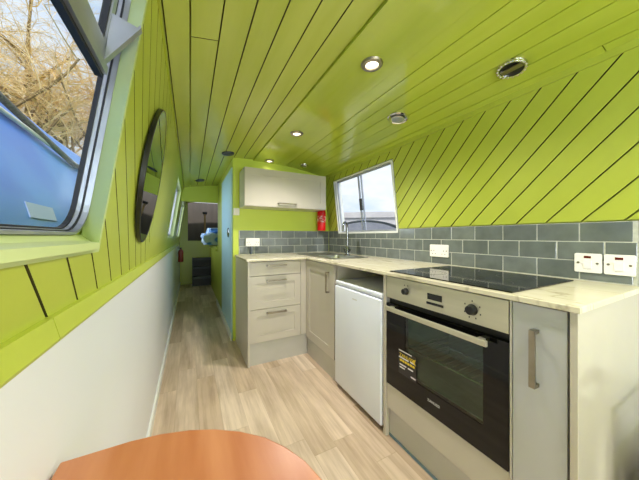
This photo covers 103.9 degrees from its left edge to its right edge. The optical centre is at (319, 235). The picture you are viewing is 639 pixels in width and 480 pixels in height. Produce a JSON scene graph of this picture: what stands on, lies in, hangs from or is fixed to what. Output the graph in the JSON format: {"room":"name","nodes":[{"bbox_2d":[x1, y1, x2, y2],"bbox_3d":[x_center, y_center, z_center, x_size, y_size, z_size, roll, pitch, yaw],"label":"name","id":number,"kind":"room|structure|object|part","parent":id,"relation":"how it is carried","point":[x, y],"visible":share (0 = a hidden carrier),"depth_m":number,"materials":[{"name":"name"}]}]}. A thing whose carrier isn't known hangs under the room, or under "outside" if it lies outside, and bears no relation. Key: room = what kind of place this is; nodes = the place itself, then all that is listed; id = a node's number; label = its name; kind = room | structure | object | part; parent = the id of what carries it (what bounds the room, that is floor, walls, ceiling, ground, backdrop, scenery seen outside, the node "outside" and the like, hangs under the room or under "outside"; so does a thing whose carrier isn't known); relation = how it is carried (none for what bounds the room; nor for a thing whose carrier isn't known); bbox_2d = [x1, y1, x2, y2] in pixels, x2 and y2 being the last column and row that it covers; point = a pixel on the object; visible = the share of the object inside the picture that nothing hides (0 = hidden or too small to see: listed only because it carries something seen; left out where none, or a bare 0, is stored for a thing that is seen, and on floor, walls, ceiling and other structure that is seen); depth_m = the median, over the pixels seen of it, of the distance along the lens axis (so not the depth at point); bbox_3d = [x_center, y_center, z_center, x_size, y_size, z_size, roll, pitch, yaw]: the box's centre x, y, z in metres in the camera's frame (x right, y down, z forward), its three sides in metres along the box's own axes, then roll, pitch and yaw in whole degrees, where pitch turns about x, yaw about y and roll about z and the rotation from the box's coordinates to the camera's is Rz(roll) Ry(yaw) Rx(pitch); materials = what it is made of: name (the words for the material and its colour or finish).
{"room":"ship interior","nodes":[
{"label":"ship interior","id":0,"kind":"room"},
{"bbox_2d":[0,0,185,479],"bbox_3d":[-1.238,0.144,1.949,0.234,2.013,10.600,0,0,-27],"label":"wall","id":1,"kind":"structure","parent":0,"point":[94,390],"depth_m":0.69,"materials":[{"name":"paint"}]},
{"bbox_2d":[0,0,147,268],"bbox_3d":[-0.261,-0.347,0.107,0.178,0.774,1.331,0,0,-27],"label":"window","id":2,"kind":"structure","parent":1,"relation":"in","point":[109,46],"depth_m":0.63,"materials":[{"name":"paint"}]},
{"bbox_3d":[-0.286,0.018,0.056,0.068,0.028,1.202,0,0,-27],"label":"sill","id":3,"kind":"part","parent":2,"relation":"part of","materials":[{"name":"paint"}]},
{"bbox_3d":[-0.265,-0.428,0.091,0.021,0.047,1.206,0,0,-27],"label":"rail","id":4,"kind":"part","parent":2,"relation":"part of","materials":[{"name":"metal"}]},
{"bbox_3d":[-0.247,-0.567,0.097,0.049,0.235,1.200,0,0,-27],"label":"hopper frame","id":5,"kind":"part","parent":2,"relation":"part of","materials":[{"name":"metal"}]},
{"bbox_2d":[0,242,179,388],"bbox_3d":[-0.999,0.165,1.453,0.032,0.043,9.500,0,0,-27],"label":"trim","id":6,"kind":"structure","parent":1,"relation":"attached to","point":[20,351],"depth_m":0.43,"materials":[{"name":"paint"}]},
{"bbox_3d":[-0.990,0.645,1.458,0.015,0.930,9.500,0,0,-27],"label":"panel","id":7,"kind":"part","parent":1,"relation":"part of","materials":[{"name":"white paint"}]},
{"bbox_2d":[135,108,166,241],"bbox_3d":[-0.782,-0.275,1.172,0.110,0.607,0.612,0,0,-27],"label":"round mirror","id":8,"kind":"object","parent":1,"relation":"attached to","point":[153,157],"visible":1,"depth_m":1.04,"materials":[{"name":"black mirror"}]},
{"bbox_2d":[146,282,180,437],"bbox_3d":[-0.979,1.079,1.464,0.012,0.062,9.500,0,0,-27],"label":"baseboard","id":9,"kind":"structure","parent":1,"relation":"attached to","point":[150,429],"depth_m":1.81,"materials":[{"name":"white paint"}]},
{"bbox_3d":[-2.034,-0.304,3.574,0.154,0.917,4.781,0,0,-27],"label":"plain panel","id":10,"kind":"part","parent":1,"relation":"part of","materials":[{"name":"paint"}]},
{"bbox_2d":[157,0,185,203],"bbox_3d":[-0.881,-0.742,1.514,0.008,0.029,9.500,0,0,-27],"label":"trim","id":11,"kind":"structure","parent":1,"relation":"attached to","point":[158,1],"depth_m":1.08,"materials":[{"name":"paint"}]},
{"bbox_2d":[167,176,180,237],"bbox_3d":[-1.742,-0.305,2.955,0.164,0.657,0.977,0,0,-27],"label":"window","id":12,"kind":"structure","parent":1,"relation":"in","point":[178,187],"depth_m":3.36,"materials":[{"name":"paint"}]},
{"bbox_3d":[-1.759,-0.308,2.946,0.118,0.622,0.948,0,0,-27],"label":"frame","id":13,"kind":"part","parent":12,"relation":"part of","materials":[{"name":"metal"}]},
{"bbox_2d":[176,201,183,236],"bbox_3d":[-2.616,-0.305,4.642,0.164,0.657,1.177,0,0,-27],"label":"window","id":14,"kind":"structure","parent":1,"relation":"in","point":[182,206],"depth_m":5.15,"materials":[{"name":"paint"}]},
{"bbox_2d":[178,247,183,261],"bbox_3d":[-2.573,0.346,4.636,0.089,0.267,0.089,0,0,18],"label":"fire extinguisher","id":15,"kind":"object","parent":1,"relation":"attached to","point":[180,252],"visible":1,"depth_m":4.61,"materials":[{"name":"red metal"}]},
{"bbox_2d":[179,203,210,284],"bbox_3d":[-2.398,0.120,6.098,1.850,1.980,0.085,0,0,-27],"label":"wall","id":16,"kind":"structure","parent":0,"point":[195,249],"depth_m":5.75,"materials":[{"name":"paint"}]},
{"bbox_2d":[181,185,217,202],"bbox_3d":[-1.698,-0.696,4.126,1.220,0.308,0.050,0,0,-27],"label":"wall","id":17,"kind":"structure","parent":0,"point":[203,194],"depth_m":4.00,"materials":[{"name":"paint"}]},
{"bbox_2d":[188,202,217,240],"bbox_3d":[-2.625,0.110,6.535,1.850,2.000,0.900,0,0,-27],"label":"wall","id":18,"kind":"structure","parent":0,"point":[195,210],"depth_m":6.67,"materials":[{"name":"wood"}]},
{"bbox_2d":[218,161,231,308],"bbox_3d":[-1.286,0.130,3.417,0.050,1.960,1.590,0,0,-27],"label":"wall","id":19,"kind":"structure","parent":0,"point":[230,164],"depth_m":3.74,"materials":[{"name":"paint"}]},
{"bbox_2d":[216,299,231,340],"bbox_3d":[-1.307,1.067,3.363,0.012,0.085,1.625,0,0,-27],"label":"baseboard","id":20,"kind":"structure","parent":19,"relation":"attached to","point":[217,302],"depth_m":3.10,"materials":[{"name":"white paint"}]},
{"bbox_2d":[222,167,232,337],"bbox_3d":[-1.151,0.181,3.075,0.022,1.833,0.920,0,0,-27],"label":"door","id":21,"kind":"structure","parent":19,"relation":"in","point":[227,184],"depth_m":2.95,"materials":[{"name":"blue paint"}]},
{"bbox_2d":[232,158,328,340],"bbox_3d":[-0.387,0.130,2.948,1.215,1.960,0.069,0,0,-27],"label":"wall","id":22,"kind":"structure","parent":0,"point":[278,231],"depth_m":2.84,"materials":[{"name":"paint"}]},
{"bbox_2d":[233,208,238,214],"bbox_3d":[-0.879,-0.257,2.646,0.060,0.074,0.031,0,0,-27],"label":"junction box","id":23,"kind":"object","parent":22,"relation":"attached to","point":[235,210],"visible":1,"depth_m":2.63,"materials":[{"name":"white plastic"}]},
{"bbox_2d":[245,238,259,245],"bbox_3d":[-0.726,0.067,2.706,0.146,0.086,0.049,0,0,-27],"label":"double socket","id":24,"kind":"object","parent":22,"relation":"attached to","point":[248,241],"visible":1,"depth_m":2.69,"materials":[{"name":"white plastic"}]},
{"bbox_2d":[239,167,325,211],"bbox_3d":[-0.384,-0.484,2.738,0.900,0.380,0.316,0,0,-27],"label":"upper cabinet","id":25,"kind":"object","parent":22,"relation":"attached to","point":[262,189],"visible":1,"depth_m":2.60,"materials":[{"name":"beige wood"}]},
{"bbox_2d":[317,210,325,230],"bbox_3d":[0.023,-0.218,3.066,0.108,0.307,0.106,0,0,-27],"label":"fire extinguisher","id":26,"kind":"object","parent":22,"relation":"attached to","point":[321,215],"visible":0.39,"depth_m":3.02,"materials":[{"name":"red metal"}]},
{"bbox_2d":[152,284,433,479],"bbox_3d":[-0.472,1.130,2.346,1.920,0.040,10.600,0,0,-27],"label":"floor","id":27,"kind":"structure","parent":0,"point":[293,403],"depth_m":1.65,"materials":[{"name":"brown wood"}]},
{"bbox_2d":[51,429,321,479],"bbox_3d":[-0.048,0.750,0.088,0.394,0.720,0.978,0,0,-27],"label":"pedestal table","id":28,"kind":"object","parent":27,"relation":"on","point":[211,454],"visible":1,"depth_m":0.43,"materials":[{"name":"orange wood"}]},
{"bbox_2d":[192,257,210,286],"bbox_3d":[-2.674,0.800,5.716,0.420,0.620,0.330,0,0,-27],"label":"steps","id":29,"kind":"structure","parent":27,"relation":"on","point":[201,266],"depth_m":5.66,"materials":[{"name":"grey paint"}]},
{"bbox_3d":[-2.853,0.800,5.628,0.020,0.620,0.320,0,0,-27],"label":"rail","id":30,"kind":"part","parent":29,"relation":"part of","materials":[{"name":"green paint"}]},
{"bbox_2d":[203,212,206,232],"bbox_3d":[-2.922,0.250,6.370,0.100,1.720,0.100,0,0,-27],"label":"wooden post","id":31,"kind":"object","parent":27,"relation":"on","point":[204,213],"visible":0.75,"depth_m":6.35,"materials":[{"name":"brown wood"}]},
{"bbox_3d":[-2.922,0.280,6.370,0.040,1.660,0.040,0,0,-27],"label":"post","id":32,"kind":"part","parent":31,"relation":"part of","materials":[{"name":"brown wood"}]},
{"bbox_2d":[209,245,217,299],"bbox_3d":[-1.572,0.645,5.155,1.190,0.930,1.600,0,0,-27],"label":"bunk","id":33,"kind":"object","parent":27,"relation":"on","point":[214,248],"visible":0.39,"depth_m":4.75,"materials":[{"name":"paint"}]},
{"bbox_2d":[200,228,217,244],"bbox_3d":[-1.902,0.008,5.145,0.957,0.340,1.249,0,0,-27],"label":"duvet","id":34,"kind":"object","parent":33,"relation":"on","point":[210,237],"visible":0.32,"depth_m":4.54,"materials":[{"name":"blue fabric"}]},
{"bbox_2d":[206,228,217,232],"bbox_3d":[-1.956,-0.086,5.181,0.730,0.152,1.033,0,0,-27],"label":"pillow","id":35,"kind":"object","parent":34,"relation":"on","point":[209,230],"depth_m":4.67,"materials":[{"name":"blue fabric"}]},
{"bbox_2d":[236,257,306,367],"bbox_3d":[-0.495,0.663,2.494,0.555,0.894,0.644,0,0,-27],"label":"drawer unit","id":36,"kind":"object","parent":27,"relation":"on","point":[270,295],"visible":0.94,"depth_m":2.23,"materials":[{"name":"beige wood"}]},
{"bbox_3d":[-0.737,0.663,2.377,0.018,0.894,0.628,0,0,-27],"label":"panel","id":37,"kind":"part","parent":36,"relation":"part of","materials":[{"name":"beige wood"}]},
{"bbox_3d":[-0.387,0.284,2.231,0.464,0.120,0.018,0,0,-27],"label":"drawer","id":38,"kind":"part","parent":36,"relation":"part of","materials":[{"name":"beige wood"}]},
{"bbox_3d":[-0.387,0.777,2.231,0.464,0.282,0.018,0,0,-27],"label":"drawer","id":39,"kind":"part","parent":36,"relation":"part of","materials":[{"name":"beige wood"}]},
{"bbox_3d":[-0.387,0.490,2.231,0.464,0.284,0.018,0,0,-27],"label":"drawer","id":40,"kind":"part","parent":36,"relation":"part of","materials":[{"name":"beige wood"}]},
{"bbox_3d":[-0.376,0.670,2.210,0.178,0.014,0.030,0,0,-27],"label":"handle","id":41,"kind":"part","parent":36,"relation":"part of","materials":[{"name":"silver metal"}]},
{"bbox_3d":[-0.376,0.390,2.210,0.178,0.014,0.030,0,0,-27],"label":"handle","id":42,"kind":"part","parent":36,"relation":"part of","materials":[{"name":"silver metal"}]},
{"bbox_3d":[-0.376,0.258,2.210,0.178,0.014,0.030,0,0,-27],"label":"handle","id":43,"kind":"part","parent":36,"relation":"part of","materials":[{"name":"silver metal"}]},
{"bbox_3d":[-0.154,0.568,2.353,0.054,0.700,0.020,0,0,-27],"label":"corner post","id":44,"kind":"part","parent":36,"relation":"part of","materials":[{"name":"beige wood"}]},
{"bbox_2d":[306,260,382,379],"bbox_3d":[0.216,0.667,2.236,0.560,0.886,0.543,0,0,-27],"label":"base cabinet","id":45,"kind":"object","parent":27,"relation":"on","point":[321,278],"visible":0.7,"depth_m":2.06,"materials":[{"name":"beige wood"}]},
{"bbox_3d":[0.001,0.583,2.127,0.018,0.718,0.513,0,0,-27],"label":"door","id":46,"kind":"part","parent":45,"relation":"part of","materials":[{"name":"beige wood"}]},
{"bbox_3d":[0.059,0.363,1.962,0.030,0.163,0.014,0,0,-27],"label":"handle","id":47,"kind":"part","parent":45,"relation":"part of","materials":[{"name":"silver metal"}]},
{"bbox_2d":[335,276,382,425],"bbox_3d":[0.470,0.719,1.764,0.542,0.782,0.508,0,0,-27],"label":"fridge","id":48,"kind":"object","parent":27,"relation":"on","point":[358,301],"visible":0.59,"depth_m":1.59,"materials":[{"name":"metal"}]},
{"bbox_2d":[383,275,512,479],"bbox_3d":[0.750,0.663,1.254,0.554,0.893,0.630,0,0,-27],"label":"housing","id":49,"kind":"object","parent":27,"relation":"on","point":[442,453],"visible":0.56,"depth_m":1.14,"materials":[{"name":"beige wood"}]},
{"bbox_3d":[0.610,0.663,1.524,0.554,0.893,0.022,0,0,-27],"label":"panel","id":50,"kind":"part","parent":49,"relation":"part of","materials":[{"name":"beige wood"}]},
{"bbox_2d":[235,252,638,313],"bbox_3d":[0.180,0.206,1.806,1.146,0.018,2.478,0,0,-27],"label":"countertop","id":51,"kind":"structure","parent":49,"relation":"on","point":[576,296],"depth_m":0.98,"materials":[{"name":"beige stone"}]},
{"bbox_2d":[296,252,368,274],"bbox_3d":[0.091,0.268,2.525,0.415,0.155,0.800,0,0,-27],"label":"sink","id":52,"kind":"object","parent":51,"relation":"in","point":[325,255],"visible":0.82,"depth_m":2.49,"materials":[{"name":"metal"}]},
{"bbox_3d":[0.145,0.269,2.361,0.268,0.152,0.328,0,0,-27],"label":"bowl","id":53,"kind":"part","parent":52,"relation":"part of","materials":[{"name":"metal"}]},
{"bbox_2d":[342,221,350,254],"bbox_3d":[0.271,0.022,2.482,0.091,0.341,0.183,0,0,5],"label":"mixer tap","id":54,"kind":"object","parent":51,"relation":"on","point":[347,250],"visible":0.98,"depth_m":2.49,"materials":[{"name":"silver metal"}]},
{"bbox_3d":[0.254,-0.019,2.457,0.021,0.258,0.137,0,0,26],"label":"spout","id":55,"kind":"part","parent":54,"relation":"part of","materials":[{"name":"silver metal"}]},
{"bbox_2d":[390,266,573,292],"bbox_3d":[0.751,0.195,1.240,0.506,0.006,0.593,0,0,-27],"label":"cooktop","id":56,"kind":"object","parent":51,"relation":"in","point":[508,282],"visible":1,"depth_m":1.13,"materials":[{"name":"black glass"}]},
{"bbox_2d":[384,276,509,471],"bbox_3d":[0.718,0.515,1.227,0.556,0.589,0.596,0,0,-27],"label":"oven","id":57,"kind":"object","parent":49,"relation":"in","point":[448,349],"visible":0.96,"depth_m":1.11,"materials":[{"name":"black glass"}]},
{"bbox_3d":[0.425,0.279,1.253,0.024,0.035,0.035,0,0,-27],"label":"knob","id":58,"kind":"part","parent":57,"relation":"part of","materials":[{"name":"black plastic"}]},
{"bbox_2d":[400,359,415,368],"bbox_3d":[0.440,0.621,1.249,0.001,0.046,0.102,0,0,-27],"label":"print","id":59,"kind":"object","parent":57,"relation":"attached to","point":[408,363],"depth_m":1.24},
{"bbox_3d":[0.484,0.383,1.119,0.042,0.022,0.518,0,0,-27],"label":"door handle","id":60,"kind":"part","parent":57,"relation":"part of","materials":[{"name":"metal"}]},
{"bbox_3d":[0.519,0.279,1.124,0.024,0.115,0.596,0,0,-27],"label":"control panel","id":61,"kind":"part","parent":57,"relation":"part of","materials":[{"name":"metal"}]},
{"bbox_3d":[0.578,0.284,0.958,0.024,0.043,0.043,0,0,-27],"label":"knob","id":62,"kind":"part","parent":57,"relation":"part of","materials":[{"name":"black plastic"}]},
{"bbox_3d":[0.894,0.663,0.976,0.554,0.893,0.004,0,0,-27],"label":"panel","id":63,"kind":"part","parent":49,"relation":"part of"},
{"bbox_2d":[513,294,638,479],"bbox_3d":[0.942,0.663,0.905,0.625,0.894,0.164,0,0,-27],"label":"base cabinet","id":64,"kind":"object","parent":27,"relation":"on","point":[576,376],"visible":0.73,"depth_m":0.78,"materials":[{"name":"beige wood"}]},
{"bbox_3d":[0.670,0.383,0.782,0.030,0.178,0.016,0,0,-27],"label":"handle","id":65,"kind":"part","parent":64,"relation":"part of","materials":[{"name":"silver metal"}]},
{"bbox_3d":[0.694,0.583,0.789,0.018,0.724,0.139,0,0,-27],"label":"door","id":66,"kind":"part","parent":64,"relation":"part of","materials":[{"name":"beige wood"}]},
{"bbox_3d":[0.986,0.663,0.845,0.601,0.894,0.018,0,0,-27],"label":"panel","id":67,"kind":"part","parent":64,"relation":"part of","materials":[{"name":"beige wood"}]},
{"bbox_2d":[161,0,638,202],"bbox_3d":[-0.223,-0.816,1.996,1.770,0.188,9.750,0,0,-27],"label":"ceiling","id":68,"kind":"structure","parent":0,"point":[245,75],"depth_m":1.16,"materials":[{"name":"paint"}]},
{"bbox_2d":[222,151,233,155],"bbox_3d":[-0.904,-0.815,2.472,0.120,0.031,0.120,0,0,-27],"label":"ceiling vent","id":69,"kind":"object","parent":68,"relation":"in","point":[225,153],"visible":0.98,"depth_m":2.44,"materials":[{"name":"black metal"}]},
{"bbox_2d":[290,131,302,136],"bbox_3d":[-0.183,-0.820,2.011,0.106,0.010,0.106,0,0,-27],"label":"recessed light","id":70,"kind":"object","parent":68,"relation":"in","point":[293,133],"visible":1,"depth_m":2.00,"materials":[{"name":"silver metal"}]},
{"bbox_3d":[0.727,-0.844,0.247,0.285,0.048,5.770,0,0,-27],"label":"ply panel","id":71,"kind":"part","parent":68,"relation":"part of","materials":[{"name":"paint"}]},
{"bbox_2d":[361,56,382,71],"bbox_3d":[0.252,-0.820,1.199,0.106,0.010,0.106,0,0,-27],"label":"recessed light","id":72,"kind":"object","parent":68,"relation":"in","point":[373,63],"visible":1,"depth_m":1.19,"materials":[{"name":"silver metal"}]},
{"bbox_2d":[387,112,408,123],"bbox_3d":[0.523,-0.784,1.665,0.136,0.036,0.136,0,0,-27],"label":"ceiling vent","id":73,"kind":"object","parent":68,"relation":"in","point":[396,117],"visible":1,"depth_m":1.65,"materials":[{"name":"silver metal"}]},
{"bbox_2d":[496,57,527,78],"bbox_3d":[0.882,-0.768,1.147,0.118,0.040,0.118,0,0,-27],"label":"ceiling vent","id":74,"kind":"object","parent":68,"relation":"in","point":[511,68],"visible":1,"depth_m":1.14,"materials":[{"name":"silver metal"}]},
{"bbox_2d":[326,46,638,285],"bbox_3d":[1.431,0.125,0.685,0.189,1.970,5.900,0,0,-27],"label":"wall","id":75,"kind":"structure","parent":0,"point":[544,176],"depth_m":1.27,"materials":[{"name":"paint"}]},
{"bbox_2d":[333,159,399,233],"bbox_3d":[0.456,-0.339,2.553,0.167,0.625,0.959,0,0,-27],"label":"window","id":76,"kind":"structure","parent":75,"relation":"in","point":[337,184],"depth_m":2.56,"materials":[{"name":"white paint"}]},
{"bbox_2d":[430,244,448,257],"bbox_3d":[0.842,0.104,1.763,0.014,0.086,0.146,0,0,-27],"label":"double socket","id":77,"kind":"object","parent":75,"relation":"attached to","point":[435,250],"visible":1,"depth_m":1.75,"materials":[{"name":"white plastic"}]},
{"bbox_2d":[325,38,638,177],"bbox_3d":[1.375,-0.731,0.583,0.014,0.041,5.770,0,0,-27],"label":"trim","id":78,"kind":"structure","parent":75,"relation":"attached to","point":[634,43],"depth_m":1.26,"materials":[{"name":"paint"}]},
{"bbox_2d":[574,253,601,273],"bbox_3d":[1.183,0.119,1.103,0.015,0.084,0.086,0,0,-27],"label":"switch","id":79,"kind":"object","parent":75,"relation":"attached to","point":[583,262],"visible":1,"depth_m":1.10,"materials":[{"name":"white plastic"}]},
{"bbox_2d":[604,254,635,276],"bbox_3d":[1.225,0.119,1.021,0.015,0.084,0.086,0,0,-27],"label":"switch","id":80,"kind":"object","parent":75,"relation":"attached to","point":[622,265],"visible":1,"depth_m":1.02,"materials":[{"name":"white plastic"}]},
{"bbox_3d":[-40.446,1.535,7.204,54.800,0.350,130.000,0,0,-27],"label":"bank","id":81,"kind":"object","parent":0,"visible":0},
{"bbox_2d":[0,0,91,155],"bbox_3d":[-24.080,-7.250,19.319,18.435,17.523,15.867,0,0,-36],"label":"bare tree","id":82,"kind":"object","parent":81,"relation":"on","point":[8,75],"visible":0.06,"depth_m":18.31,"materials":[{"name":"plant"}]},
{"bbox_2d":[0,0,97,156],"bbox_3d":[-9.224,-4.453,9.477,8.493,11.743,10.537,0,0,36],"label":"bare tree","id":83,"kind":"object","parent":81,"relation":"on","point":[47,97],"visible":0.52,"depth_m":8.16,"materials":[{"name":"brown plant"}]},
{"label":"outside","id":84,"kind":"structure","parent":0,"visible":0},
{"bbox_2d":[345,222,395,230],"bbox_3d":[11.860,-0.790,70.002,123.520,5.000,108.955,0,0,-27],"label":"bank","id":85,"kind":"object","parent":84,"point":[370,225],"visible":0.08,"depth_m":47.09,"materials":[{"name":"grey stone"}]},
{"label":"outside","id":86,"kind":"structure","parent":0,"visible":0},
{"bbox_3d":[-2.619,1.720,26.798,100.000,0.020,130.000,0,0,-27],"label":"water","id":87,"kind":"object","parent":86,"visible":0},
{"bbox_2d":[0,102,80,226],"bbox_3d":[-2.708,0.341,1.413,2.390,2.738,13.000,0,0,-27],"label":"covered boat","id":88,"kind":"object","parent":87,"relation":"on","point":[37,185],"visible":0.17,"depth_m":1.45,"materials":[{"name":"blue fabric"}]},
{"bbox_2d":[0,106,75,162],"bbox_3d":[-1.623,-0.680,1.130,0.033,0.166,4.501,0,0,-27],"label":"cord","id":89,"kind":"object","parent":88,"relation":"on","point":[6,113],"visible":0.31,"depth_m":1.52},
{"bbox_2d":[0,91,78,168],"bbox_3d":[-1.852,-0.755,1.575,0.084,0.310,5.502,0,0,-27],"label":"mooring rope","id":90,"kind":"object","parent":88,"relation":"on","point":[4,100],"visible":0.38,"depth_m":1.60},
{"bbox_2d":[344,212,395,227],"bbox_3d":[6.076,-0.740,35.864,52.000,4.900,5.251,0,0,10],"label":"stone bridge","id":91,"kind":"structure","parent":87,"relation":"on","point":[387,218],"depth_m":33.24,"materials":[{"name":"grey stone"}]}
]}

